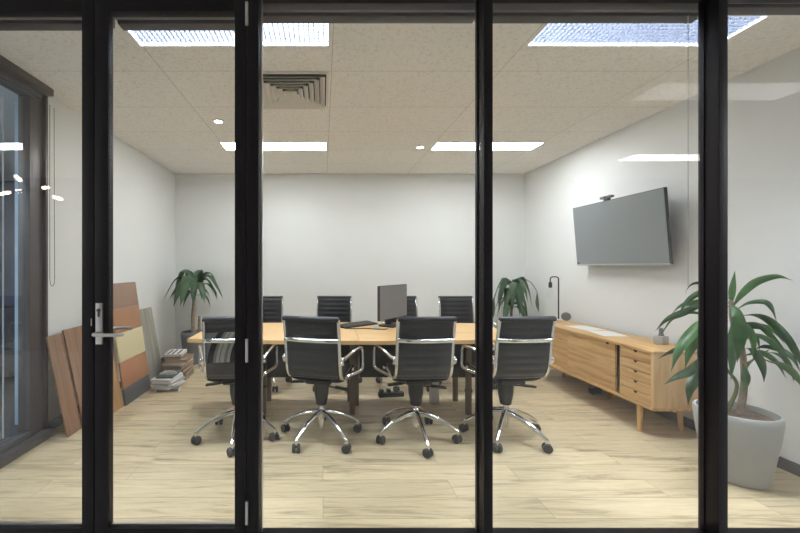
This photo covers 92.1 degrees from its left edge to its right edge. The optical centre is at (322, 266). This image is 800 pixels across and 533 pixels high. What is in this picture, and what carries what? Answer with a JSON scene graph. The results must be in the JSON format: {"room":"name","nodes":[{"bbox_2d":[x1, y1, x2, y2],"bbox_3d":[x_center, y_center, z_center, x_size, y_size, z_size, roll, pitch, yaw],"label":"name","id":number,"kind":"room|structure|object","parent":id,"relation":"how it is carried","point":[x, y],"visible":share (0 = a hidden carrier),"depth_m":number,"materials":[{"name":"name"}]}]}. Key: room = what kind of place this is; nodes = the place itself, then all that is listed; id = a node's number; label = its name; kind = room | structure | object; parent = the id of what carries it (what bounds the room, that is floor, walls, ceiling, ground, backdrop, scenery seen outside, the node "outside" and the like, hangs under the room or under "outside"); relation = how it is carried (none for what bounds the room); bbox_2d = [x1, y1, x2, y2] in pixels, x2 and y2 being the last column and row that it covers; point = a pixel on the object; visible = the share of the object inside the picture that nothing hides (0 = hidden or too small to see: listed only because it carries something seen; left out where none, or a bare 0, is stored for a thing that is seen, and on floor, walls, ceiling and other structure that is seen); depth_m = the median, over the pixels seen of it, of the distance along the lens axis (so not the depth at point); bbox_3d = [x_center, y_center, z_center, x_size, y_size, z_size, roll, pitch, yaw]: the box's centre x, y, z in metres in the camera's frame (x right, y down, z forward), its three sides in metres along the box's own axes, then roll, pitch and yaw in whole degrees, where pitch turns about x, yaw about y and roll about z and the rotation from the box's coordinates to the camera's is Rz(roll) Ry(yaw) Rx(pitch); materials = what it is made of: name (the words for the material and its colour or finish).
{"room":"office","nodes":[
{"label":"office","id":0,"kind":"room"},
{"bbox_2d":[0,181,14,305],"bbox_3d":[-4.450,-0.030,6.150,4.300,2.700,0.100,0,0,0],"label":"wall","id":1,"kind":"structure","parent":0,"point":[9,186],"depth_m":6.10,"materials":[{"name":"grey paint"}]},
{"bbox_2d":[48,97,174,421],"bbox_3d":[-2.250,-0.030,4.290,0.100,2.700,2.680,0,0,0],"label":"wall","id":2,"kind":"structure","parent":0,"point":[143,188],"depth_m":4.05,"materials":[{"name":"white paint"}]},
{"bbox_2d":[2,97,3,438],"bbox_3d":[-2.420,0.010,2.860,0.010,2.580,0.010,0,0,0],"label":"trim","id":3,"kind":"structure","parent":2,"relation":"attached to","point":[2,97],"depth_m":2.86,"materials":[{"name":"black metal"}]},
{"bbox_2d":[15,101,17,424],"bbox_3d":[-2.500,-0.030,3.275,0.140,2.700,0.250,0,0,0],"label":"trim","id":4,"kind":"structure","parent":2,"relation":"attached to","point":[16,102],"depth_m":3.15,"materials":[{"name":"black metal"}]},
{"bbox_2d":[0,68,42,101],"bbox_3d":[-2.200,-1.295,2.390,0.100,0.060,1.020,0,0,0],"label":"trim","id":5,"kind":"structure","parent":2,"relation":"attached to","point":[7,80],"depth_m":2.69,"materials":[{"name":"black metal"}]},
{"bbox_2d":[0,428,53,468],"bbox_3d":[-2.180,1.270,2.415,0.160,0.100,1.070,0,0,0],"label":"trim","id":6,"kind":"structure","parent":2,"relation":"attached to","point":[19,443],"depth_m":2.68,"materials":[{"name":"grey metal"}]},
{"bbox_2d":[0,55,53,96],"bbox_3d":[-2.180,-1.353,2.415,0.160,0.055,1.070,0,0,0],"label":"trim","id":7,"kind":"structure","parent":2,"relation":"attached to","point":[8,66],"depth_m":2.68,"materials":[{"name":"brown metal"}]},
{"bbox_2d":[18,95,47,435],"bbox_3d":[-2.203,-0.003,2.875,0.115,2.645,0.150,0,0,0],"label":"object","id":8,"kind":"structure","parent":2,"relation":"attached to","point":[32,113],"depth_m":2.82,"materials":[{"name":"brown metal"}]},
{"bbox_2d":[49,105,54,285],"bbox_3d":[-2.167,-0.560,3.023,0.010,1.439,0.059,0,0,0],"label":"blind cord","id":9,"kind":"object","parent":2,"relation":"hanging from","point":[49,105],"visible":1,"depth_m":2.99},
{"bbox_2d":[48,357,164,427],"bbox_3d":[-2.194,1.282,4.290,0.012,0.075,2.680,0,0,0],"label":"baseboard","id":10,"kind":"structure","parent":2,"relation":"attached to","point":[57,421],"depth_m":3.12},
{"bbox_2d":[175,174,523,349],"bbox_3d":[0.400,-0.030,5.680,5.400,2.700,0.100,0,0,0],"label":"wall","id":11,"kind":"structure","parent":0,"point":[352,235],"depth_m":5.63,"materials":[{"name":"white paint"}]},
{"bbox_2d":[0,355,799,527],"bbox_3d":[-1.750,1.370,3.980,9.700,0.100,4.440,0,0,0],"label":"floor","id":12,"kind":"structure","parent":0,"point":[600,471],"depth_m":2.47,"materials":[{"name":"brown wood"}]},
{"bbox_2d":[0,306,14,377],"bbox_3d":[-3.532,0.900,4.388,0.900,0.840,0.820,0,0,-40],"label":"armchair","id":13,"kind":"object","parent":12,"relation":"on","point":[9,311],"visible":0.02,"depth_m":4.43,"materials":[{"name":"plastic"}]},
{"bbox_2d":[45,333,81,437],"bbox_3d":[-2.055,0.933,3.000,0.180,0.778,0.170,0,0,0],"label":"board","id":14,"kind":"object","parent":12,"relation":"on","point":[58,359],"visible":0.94,"depth_m":2.98,"materials":[{"name":"brown wood"}]},
{"bbox_2d":[62,326,81,419],"bbox_3d":[-2.040,0.921,3.225,0.190,0.803,0.270,0,0,0],"label":"board","id":15,"kind":"object","parent":12,"relation":"on","point":[72,337],"visible":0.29,"depth_m":3.14,"materials":[{"name":"brown wood"}]},
{"bbox_2d":[113,352,123,412],"bbox_3d":[-1.963,0.930,3.465,0.165,0.782,0.210,0,0,0],"label":"board","id":16,"kind":"object","parent":12,"relation":"on","point":[117,396],"visible":0.29,"depth_m":3.51,"materials":[{"name":"brown wood"}]},
{"bbox_2d":[113,282,150,405],"bbox_3d":[-1.955,0.743,3.833,0.189,1.156,0.515,0,0,0],"label":"board","id":17,"kind":"object","parent":12,"relation":"on","point":[130,348],"visible":0.81,"depth_m":3.80,"materials":[{"name":"laminate"}]},
{"bbox_2d":[140,307,161,383],"bbox_3d":[-2.013,0.905,4.400,0.165,0.832,0.360,0,0,0],"label":"board","id":18,"kind":"object","parent":12,"relation":"on","point":[147,321],"visible":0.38,"depth_m":4.41,"materials":[{"name":"grey wood"}]},
{"bbox_2d":[183,369,193,379],"bbox_3d":[-1.723,1.300,4.556,0.250,0.040,0.330,0,0,-3],"label":"book","id":19,"kind":"object","parent":12,"relation":"on","point":[192,371],"visible":0.27,"depth_m":4.52,"materials":[{"name":"brown paper"}]},
{"bbox_2d":[183,367,193,375],"bbox_3d":[-1.730,1.260,4.563,0.250,0.038,0.330,0,0,-5],"label":"book","id":20,"kind":"object","parent":19,"relation":"on","point":[186,373],"visible":0.27,"depth_m":4.49,"materials":[{"name":"brown paper"}]},
{"bbox_2d":[162,363,192,372],"bbox_3d":[-1.739,1.218,4.549,0.250,0.045,0.330,0,0,1],"label":"book","id":21,"kind":"object","parent":20,"relation":"on","point":[187,368],"visible":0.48,"depth_m":4.43,"materials":[{"name":"brown paper"}]},
{"bbox_2d":[162,360,193,368],"bbox_3d":[-1.745,1.176,4.566,0.250,0.038,0.330,0,0,5],"label":"book","id":22,"kind":"object","parent":21,"relation":"on","point":[192,361],"visible":0.52,"depth_m":4.41,"materials":[{"name":"brown paper"}]},
{"bbox_2d":[161,358,193,365],"bbox_3d":[-1.743,1.139,4.550,0.250,0.034,0.330,0,0,3],"label":"book","id":23,"kind":"object","parent":22,"relation":"on","point":[191,359],"visible":0.5,"depth_m":4.39,"materials":[{"name":"paper"}]},
{"bbox_2d":[165,353,193,362],"bbox_3d":[-1.726,1.105,4.564,0.250,0.034,0.330,0,0,-5],"label":"book","id":24,"kind":"object","parent":23,"relation":"on","point":[188,356],"visible":0.52,"depth_m":4.41,"materials":[{"name":"brown paper"}]},
{"bbox_2d":[163,351,187,359],"bbox_3d":[-1.771,1.072,4.555,0.200,0.031,0.280,0,0,-4],"label":"book","id":25,"kind":"object","parent":24,"relation":"on","point":[185,354],"visible":0.52,"depth_m":4.42,"materials":[{"name":"paper"}]},
{"bbox_2d":[164,349,186,356],"bbox_3d":[-1.773,1.041,4.559,0.200,0.030,0.280,0,0,-6],"label":"book","id":26,"kind":"object","parent":25,"relation":"on","point":[172,352],"visible":1,"depth_m":4.51,"materials":[{"name":"paper"}]},
{"bbox_2d":[164,269,222,364],"bbox_3d":[-1.753,0.680,5.204,0.780,1.280,0.785,0,0,0],"label":"potted plant","id":27,"kind":"object","parent":12,"relation":"on","point":[194,280],"visible":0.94,"depth_m":5.05,"materials":[{"name":"green plant"}]},
{"bbox_2d":[191,316,278,457],"bbox_3d":[-0.662,0.835,2.898,0.653,0.971,0.619,0,0,-6],"label":"office chair","id":28,"kind":"object","parent":12,"relation":"on","point":[223,373],"visible":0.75,"depth_m":2.71,"materials":[{"name":"leather"}]},
{"bbox_2d":[206,332,234,362],"bbox_3d":[-0.640,0.569,2.693,0.368,0.233,0.085,0,0,-6],"label":"blanket","id":29,"kind":"object","parent":28,"relation":"on","point":[215,352],"visible":0.51,"depth_m":2.67,"materials":[{"name":"grey fabric"}]},
{"bbox_2d":[247,0,260,532],"bbox_3d":[-0.331,0.006,1.830,0.055,2.628,0.100,0,0,0],"label":"trim","id":30,"kind":"structure","parent":12,"relation":"on","point":[254,14],"depth_m":1.78,"materials":[{"name":"black metal"}]},
{"bbox_2d":[92,0,247,532],"bbox_3d":[-0.714,0.006,1.802,0.725,2.612,0.183,0,0,0],"label":"door","id":31,"kind":"structure","parent":30,"relation":"attached to","point":[105,10],"depth_m":1.78,"materials":[{"name":"black metal"}]},
{"bbox_2d":[187,322,359,414],"bbox_3d":[-0.401,0.950,3.433,1.379,0.740,0.975,0,0,0],"label":"conference table","id":32,"kind":"object","parent":12,"relation":"on","point":[273,333],"visible":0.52,"depth_m":3.37,"materials":[{"name":"brown wood"}]},
{"bbox_2d":[263,296,291,391],"bbox_3d":[-0.680,0.835,4.252,0.653,0.971,0.619,0,0,0],"label":"office chair","id":33,"kind":"object","parent":12,"relation":"on","point":[272,305],"visible":0.18,"depth_m":4.45,"materials":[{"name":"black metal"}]},
{"bbox_2d":[281,315,363,453],"bbox_3d":[-0.024,0.836,2.933,0.655,0.968,0.652,0,0,16],"label":"office chair","id":34,"kind":"object","parent":12,"relation":"on","point":[312,355],"visible":1,"depth_m":2.71,"materials":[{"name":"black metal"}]},
{"bbox_2d":[313,296,361,391],"bbox_3d":[0.117,0.835,4.252,0.653,0.971,0.619,0,0,4],"label":"office chair","id":35,"kind":"object","parent":12,"relation":"on","point":[340,307],"visible":0.23,"depth_m":4.46,"materials":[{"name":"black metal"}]},
{"bbox_2d":[261,528,477,532],"bbox_3d":[0.228,1.309,1.830,1.062,0.022,0.100,0,0,0],"label":"trim","id":36,"kind":"structure","parent":12,"relation":"on","point":[265,530],"depth_m":1.86,"materials":[{"name":"black metal"}]},
{"bbox_2d":[261,0,262,531],"bbox_3d":[-0.300,-0.005,1.859,0.006,2.606,0.027,0,0,0],"label":"trim","id":37,"kind":"structure","parent":36,"relation":"on","point":[261,0],"depth_m":1.84,"materials":[{"name":"black metal"}]},
{"bbox_2d":[475,0,477,531],"bbox_3d":[0.755,-0.005,1.859,0.006,2.606,0.027,0,0,0],"label":"trim","id":38,"kind":"structure","parent":36,"relation":"on","point":[476,2],"depth_m":1.85,"materials":[{"name":"black metal"}]},
{"bbox_2d":[378,388,403,397],"bbox_3d":[0.690,1.282,3.840,0.260,0.075,0.060,0,0,-9],"label":"power strip","id":39,"kind":"object","parent":12,"relation":"on","point":[388,393],"visible":1,"depth_m":3.82,"materials":[{"name":"plastic"}]},
{"bbox_2d":[376,296,428,391],"bbox_3d":[0.928,0.835,4.252,0.653,0.971,0.619,0,0,-4],"label":"office chair","id":40,"kind":"object","parent":12,"relation":"on","point":[412,305],"visible":0.09,"depth_m":4.46,"materials":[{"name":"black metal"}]},
{"bbox_2d":[373,316,462,458],"bbox_3d":[0.716,0.835,2.883,0.653,0.971,0.619,0,0,-2],"label":"office chair","id":41,"kind":"object","parent":12,"relation":"on","point":[424,346],"visible":1,"depth_m":2.68,"materials":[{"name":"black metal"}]},
{"bbox_2d":[354,322,495,414],"bbox_3d":[0.956,0.950,3.433,1.329,0.740,0.975,0,0,0],"label":"conference table","id":42,"kind":"object","parent":12,"relation":"on","point":[465,332],"visible":0.49,"depth_m":3.44,"materials":[{"name":"brown wood"}]},
{"bbox_2d":[340,320,377,328],"bbox_3d":[0.330,0.568,3.720,0.440,0.024,0.150,0,0,-38],"label":"keyboard","id":43,"kind":"object","parent":42,"relation":"on","point":[359,323],"visible":0.98,"depth_m":3.69,"materials":[{"name":"plastic"}]},
{"bbox_2d":[345,328,387,329],"bbox_3d":[0.403,0.576,3.501,0.398,0.008,0.041,0,0,5],"label":"cable","id":44,"kind":"object","parent":42,"relation":"on","point":[345,328],"visible":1,"depth_m":3.50,"materials":[{"name":"plastic"}]},
{"bbox_2d":[377,284,406,327],"bbox_3d":[0.663,0.380,3.712,0.190,0.400,0.550,0,0,39],"label":"monitor","id":45,"kind":"object","parent":42,"relation":"on","point":[391,299],"visible":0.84,"depth_m":3.64,"materials":[{"name":"plastic"}]},
{"bbox_2d":[429,382,438,403],"bbox_3d":[1.073,0.965,3.650,0.085,0.699,0.060,0,0,0],"label":"cable riser","id":46,"kind":"object","parent":12,"relation":"on","point":[433,392],"visible":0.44,"depth_m":3.62,"materials":[{"name":"white plastic"}]},
{"bbox_2d":[438,296,497,391],"bbox_3d":[1.571,0.836,4.218,0.656,0.968,0.649,0,0,-2],"label":"office chair","id":47,"kind":"object","parent":12,"relation":"on","point":[460,307],"visible":0.23,"depth_m":4.45,"materials":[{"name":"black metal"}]},
{"bbox_2d":[478,0,492,532],"bbox_3d":[0.779,0.006,1.830,0.042,2.628,0.100,0,0,0],"label":"window frame","id":48,"kind":"structure","parent":12,"relation":"on","point":[485,7],"depth_m":1.78,"materials":[{"name":"black metal"}]},
{"bbox_2d":[459,316,556,453],"bbox_3d":[1.420,0.836,2.952,0.651,0.968,0.636,0,0,-4],"label":"office chair","id":49,"kind":"object","parent":12,"relation":"on","point":[523,344],"visible":0.8,"depth_m":2.69,"materials":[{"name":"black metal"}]},
{"bbox_2d":[493,277,538,321],"bbox_3d":[2.638,0.729,5.188,0.577,1.182,0.482,0,0,28],"label":"potted plant","id":50,"kind":"object","parent":12,"relation":"on","point":[516,289],"visible":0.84,"depth_m":5.12,"materials":[{"name":"green plant"}]},
{"bbox_2d":[588,387,601,394],"bbox_3d":[2.820,1.290,3.920,0.100,0.060,0.070,0,0,0],"label":"power adapter","id":51,"kind":"object","parent":12,"relation":"on","point":[592,390],"visible":1,"depth_m":3.89,"materials":[{"name":"plastic"}]},
{"bbox_2d":[493,528,704,532],"bbox_3d":[1.333,1.309,1.830,1.065,0.022,0.100,0,0,0],"label":"trim","id":52,"kind":"structure","parent":12,"relation":"on","point":[495,530],"depth_m":1.86,"materials":[{"name":"black metal"}]},
{"bbox_2d":[699,0,704,531],"bbox_3d":[1.862,-0.005,1.859,0.006,2.606,0.027,0,0,0],"label":"trim","id":53,"kind":"structure","parent":52,"relation":"on","point":[702,2],"depth_m":1.85,"materials":[{"name":"black metal"}]},
{"bbox_2d":[551,318,697,431],"bbox_3d":[2.713,0.982,3.768,0.434,0.677,1.824,0,0,0],"label":"sideboard","id":54,"kind":"object","parent":12,"relation":"on","point":[629,368],"visible":0.77,"depth_m":3.15,"materials":[{"name":"brown wood"}]},
{"bbox_2d":[548,276,562,321],"bbox_3d":[2.712,0.379,4.470,0.175,0.529,0.120,0,0,0],"label":"desk lamp","id":55,"kind":"object","parent":54,"relation":"on","point":[550,282],"visible":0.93,"depth_m":4.46,"materials":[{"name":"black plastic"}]},
{"bbox_2d":[561,312,570,322],"bbox_3d":[2.765,0.583,4.300,0.094,0.123,0.044,0,0,25],"label":"clock","id":56,"kind":"object","parent":54,"relation":"on","point":[566,316],"visible":1,"depth_m":4.28,"materials":[{"name":"white plastic"}]},
{"bbox_2d":[568,325,603,330],"bbox_3d":[2.740,0.641,3.950,0.210,0.003,0.296,0,0,-6],"label":"sheet","id":57,"kind":"object","parent":54,"relation":"on","point":[582,327],"visible":1,"depth_m":3.96,"materials":[{"name":"white paper"}]},
{"bbox_2d":[587,330,628,336],"bbox_3d":[2.720,0.641,3.620,0.210,0.003,0.296,0,0,9],"label":"sheet","id":58,"kind":"object","parent":54,"relation":"on","point":[603,333],"visible":1,"depth_m":3.61,"materials":[{"name":"white paper"}]},
{"bbox_2d":[653,328,668,344],"bbox_3d":[2.800,0.577,3.130,0.072,0.132,0.072,0,0,-11],"label":"pump bottle","id":59,"kind":"object","parent":54,"relation":"on","point":[660,339],"visible":0.98,"depth_m":3.11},
{"bbox_2d":[698,0,727,532],"bbox_3d":[1.886,0.006,1.830,0.042,2.628,0.100,0,0,0],"label":"window frame","id":60,"kind":"structure","parent":12,"relation":"on","point":[716,11],"depth_m":1.79,"materials":[{"name":"black metal"}]},
{"bbox_2d":[656,272,799,488],"bbox_3d":[2.442,0.673,2.370,0.966,1.294,0.394,0,0,0],"label":"potted plant","id":61,"kind":"object","parent":12,"relation":"on","point":[755,434],"visible":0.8,"depth_m":2.27,"materials":[{"name":"green plant"}]},
{"bbox_3d":[-1.680,1.317,4.132,0.242,0.006,0.340,0,0,-14],"label":"magazine","id":62,"kind":"object","parent":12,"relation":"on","visible":0},
{"bbox_2d":[156,384,180,392],"bbox_3d":[-1.668,1.303,4.106,0.210,0.021,0.296,0,0,-13],"label":"magazine","id":63,"kind":"object","parent":62,"relation":"on","point":[176,388],"visible":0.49,"depth_m":3.97,"materials":[{"name":"grey paper"}]},
{"bbox_2d":[151,380,184,389],"bbox_3d":[-1.678,1.282,4.110,0.210,0.021,0.296,0,0,14],"label":"magazine","id":64,"kind":"object","parent":63,"relation":"on","point":[182,381],"visible":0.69,"depth_m":3.98,"materials":[{"name":"white paper"}]},
{"bbox_2d":[153,379,182,387],"bbox_3d":[-1.675,1.260,4.114,0.210,0.021,0.296,0,0,0],"label":"magazine","id":65,"kind":"object","parent":64,"relation":"on","point":[176,383],"visible":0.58,"depth_m":3.97,"materials":[{"name":"white paper"}]},
{"bbox_2d":[151,376,184,385],"bbox_3d":[-1.683,1.239,4.115,0.210,0.021,0.296,0,0,14],"label":"magazine","id":66,"kind":"object","parent":65,"relation":"on","point":[182,377],"visible":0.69,"depth_m":4.00,"materials":[{"name":"white paper"}]},
{"bbox_2d":[152,374,182,383],"bbox_3d":[-1.680,1.218,4.100,0.210,0.021,0.296,0,0,3],"label":"magazine","id":67,"kind":"object","parent":66,"relation":"on","point":[177,378],"visible":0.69,"depth_m":3.96,"materials":[{"name":"white paper"}]},
{"bbox_2d":[150,372,182,381],"bbox_3d":[-1.690,1.196,4.098,0.210,0.021,0.296,0,0,6],"label":"magazine","id":68,"kind":"object","parent":67,"relation":"on","point":[154,379],"visible":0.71,"depth_m":3.97,"materials":[{"name":"white paper"}]},
{"bbox_2d":[156,370,180,378],"bbox_3d":[-1.682,1.175,4.118,0.172,0.021,0.243,0,0,-1],"label":"magazine","id":69,"kind":"object","parent":68,"relation":"on","point":[171,375],"visible":0.96,"depth_m":4.04,"materials":[{"name":"grey paper"}]},
{"bbox_2d":[159,370,176,374],"bbox_3d":[-1.683,1.154,4.120,0.183,0.015,0.116,0,0,0],"label":"coiled cable","id":70,"kind":"object","parent":69,"relation":"on","point":[170,371],"visible":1,"depth_m":4.12,"materials":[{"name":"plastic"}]},
{"bbox_3d":[-1.855,0.006,1.830,0.060,2.628,0.100,0,0,0],"label":"trim","id":71,"kind":"structure","parent":12,"relation":"on","visible":0},
{"bbox_2d":[0,0,94,532],"bbox_3d":[-1.451,0.006,1.801,0.742,2.612,0.048,0,0,0],"label":"window frame","id":72,"kind":"structure","parent":71,"relation":"attached to","point":[85,9],"depth_m":1.78,"materials":[{"name":"black metal"}]},
{"bbox_2d":[0,15,799,180],"bbox_3d":[-1.750,-1.430,3.990,9.700,0.100,4.420,0,0,0],"label":"ceiling","id":73,"kind":"structure","parent":0,"point":[394,89],"depth_m":3.00,"materials":[{"name":"tile"}]},
{"bbox_2d":[0,17,114,30],"bbox_3d":[-1.590,-1.310,1.960,0.980,0.139,0.090,0,0,0],"label":"roller blind","id":74,"kind":"object","parent":73,"relation":"attached to","point":[6,23],"visible":0.26,"depth_m":1.94,"materials":[{"name":"black fabric"}]},
{"bbox_2d":[114,17,234,30],"bbox_3d":[-0.710,-1.310,1.960,0.700,0.139,0.090,0,0,0],"label":"roller blind","id":75,"kind":"object","parent":73,"relation":"attached to","point":[126,23],"visible":0.44,"depth_m":1.93,"materials":[{"name":"black fabric"}]},
{"bbox_2d":[213,119,223,122],"bbox_3d":[-0.990,-1.373,3.575,0.104,0.011,0.104,0,0,0],"label":"recessed light","id":76,"kind":"object","parent":73,"relation":"in","point":[214,120],"visible":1,"depth_m":3.57,"materials":[{"name":"white plastic"}]},
{"bbox_2d":[127,23,330,46],"bbox_3d":[-0.552,-1.415,2.220,1.193,0.077,0.298,0,0,0],"label":"ceiling light","id":77,"kind":"object","parent":73,"relation":"attached to","point":[274,34],"visible":0.44,"depth_m":2.30,"materials":[{"name":"white plastic"}]},
{"bbox_2d":[219,142,326,149],"bbox_3d":[-0.552,-1.377,4.332,1.195,0.006,0.285,0,0,0],"label":"recessed light","id":78,"kind":"object","parent":73,"relation":"in","point":[226,145],"visible":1,"depth_m":4.30,"materials":[{"name":"white plastic"}]},
{"bbox_2d":[263,71,328,108],"bbox_3d":[-0.255,-1.363,2.965,0.594,0.034,0.594,0,0,0],"label":"ceiling vent","id":79,"kind":"object","parent":73,"relation":"in","point":[281,89],"visible":0.8,"depth_m":2.92,"materials":[{"name":"beige metal"}]},
{"bbox_2d":[263,3,474,22],"bbox_3d":[0.233,-1.329,1.960,1.125,0.101,0.090,0,0,0],"label":"roller blind","id":80,"kind":"object","parent":73,"relation":"attached to","point":[272,12],"visible":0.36,"depth_m":1.92,"materials":[{"name":"black fabric"}]},
{"bbox_2d":[430,142,544,149],"bbox_3d":[1.863,-1.377,4.332,1.195,0.006,0.285,0,0,0],"label":"recessed light","id":81,"kind":"object","parent":73,"relation":"in","point":[439,145],"visible":0.83,"depth_m":4.30,"materials":[{"name":"white plastic"}]},
{"bbox_2d":[474,3,697,285],"bbox_3d":[1.373,-0.639,1.960,1.145,1.479,0.090,0,0,0],"label":"roller blind","id":82,"kind":"object","parent":73,"relation":"attached to","point":[502,12],"visible":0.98,"depth_m":1.93,"materials":[{"name":"black fabric"}]},
{"bbox_2d":[525,15,770,46],"bbox_3d":[1.863,-1.415,2.220,1.193,0.077,0.298,0,0,0],"label":"ceiling light","id":83,"kind":"object","parent":73,"relation":"attached to","point":[550,34],"visible":0.57,"depth_m":2.25,"materials":[{"name":"white plastic"}]},
{"bbox_2d":[728,3,799,14],"bbox_3d":[2.467,-1.351,1.960,1.035,0.057,0.090,0,0,0],"label":"roller blind","id":84,"kind":"object","parent":73,"relation":"attached to","point":[733,8],"visible":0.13,"depth_m":1.94,"materials":[{"name":"black fabric"}]},
{"bbox_2d":[263,0,799,2],"bbox_3d":[0.410,-1.344,1.830,5.220,0.072,0.100,0,0,0],"label":"trim","id":85,"kind":"structure","parent":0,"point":[264,1],"depth_m":1.87,"materials":[{"name":"black metal"}]},
{"bbox_2d":[524,47,799,463],"bbox_3d":[3.050,-0.030,3.705,0.100,2.700,3.850,0,0,0],"label":"wall","id":86,"kind":"structure","parent":0,"point":[650,153],"depth_m":3.14,"materials":[{"name":"white paint"}]},
{"bbox_2d":[573,187,672,265],"bbox_3d":[2.899,-0.336,3.712,0.139,0.651,1.152,0,0,0],"label":"television","id":87,"kind":"object","parent":86,"relation":"attached to","point":[634,229],"visible":1,"depth_m":3.56,"materials":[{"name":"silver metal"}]},
{"bbox_2d":[600,195,613,200],"bbox_3d":[2.843,-0.684,3.790,0.044,0.048,0.150,0,0,0],"label":"webcam","id":88,"kind":"object","parent":87,"relation":"on","point":[608,197],"visible":0.93,"depth_m":3.77,"materials":[{"name":"plastic"}]},
{"bbox_2d":[552,367,799,476],"bbox_3d":[2.994,1.282,3.755,0.012,0.075,3.750,0,0,0],"label":"baseboard","id":89,"kind":"structure","parent":86,"relation":"attached to","point":[787,465],"depth_m":3.06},
{"bbox_2d":[728,528,799,532],"bbox_3d":[2.454,1.309,1.830,1.093,0.022,0.100,0,0,0],"label":"trim","id":90,"kind":"structure","parent":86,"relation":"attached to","point":[730,530],"depth_m":1.86,"materials":[{"name":"black metal"}]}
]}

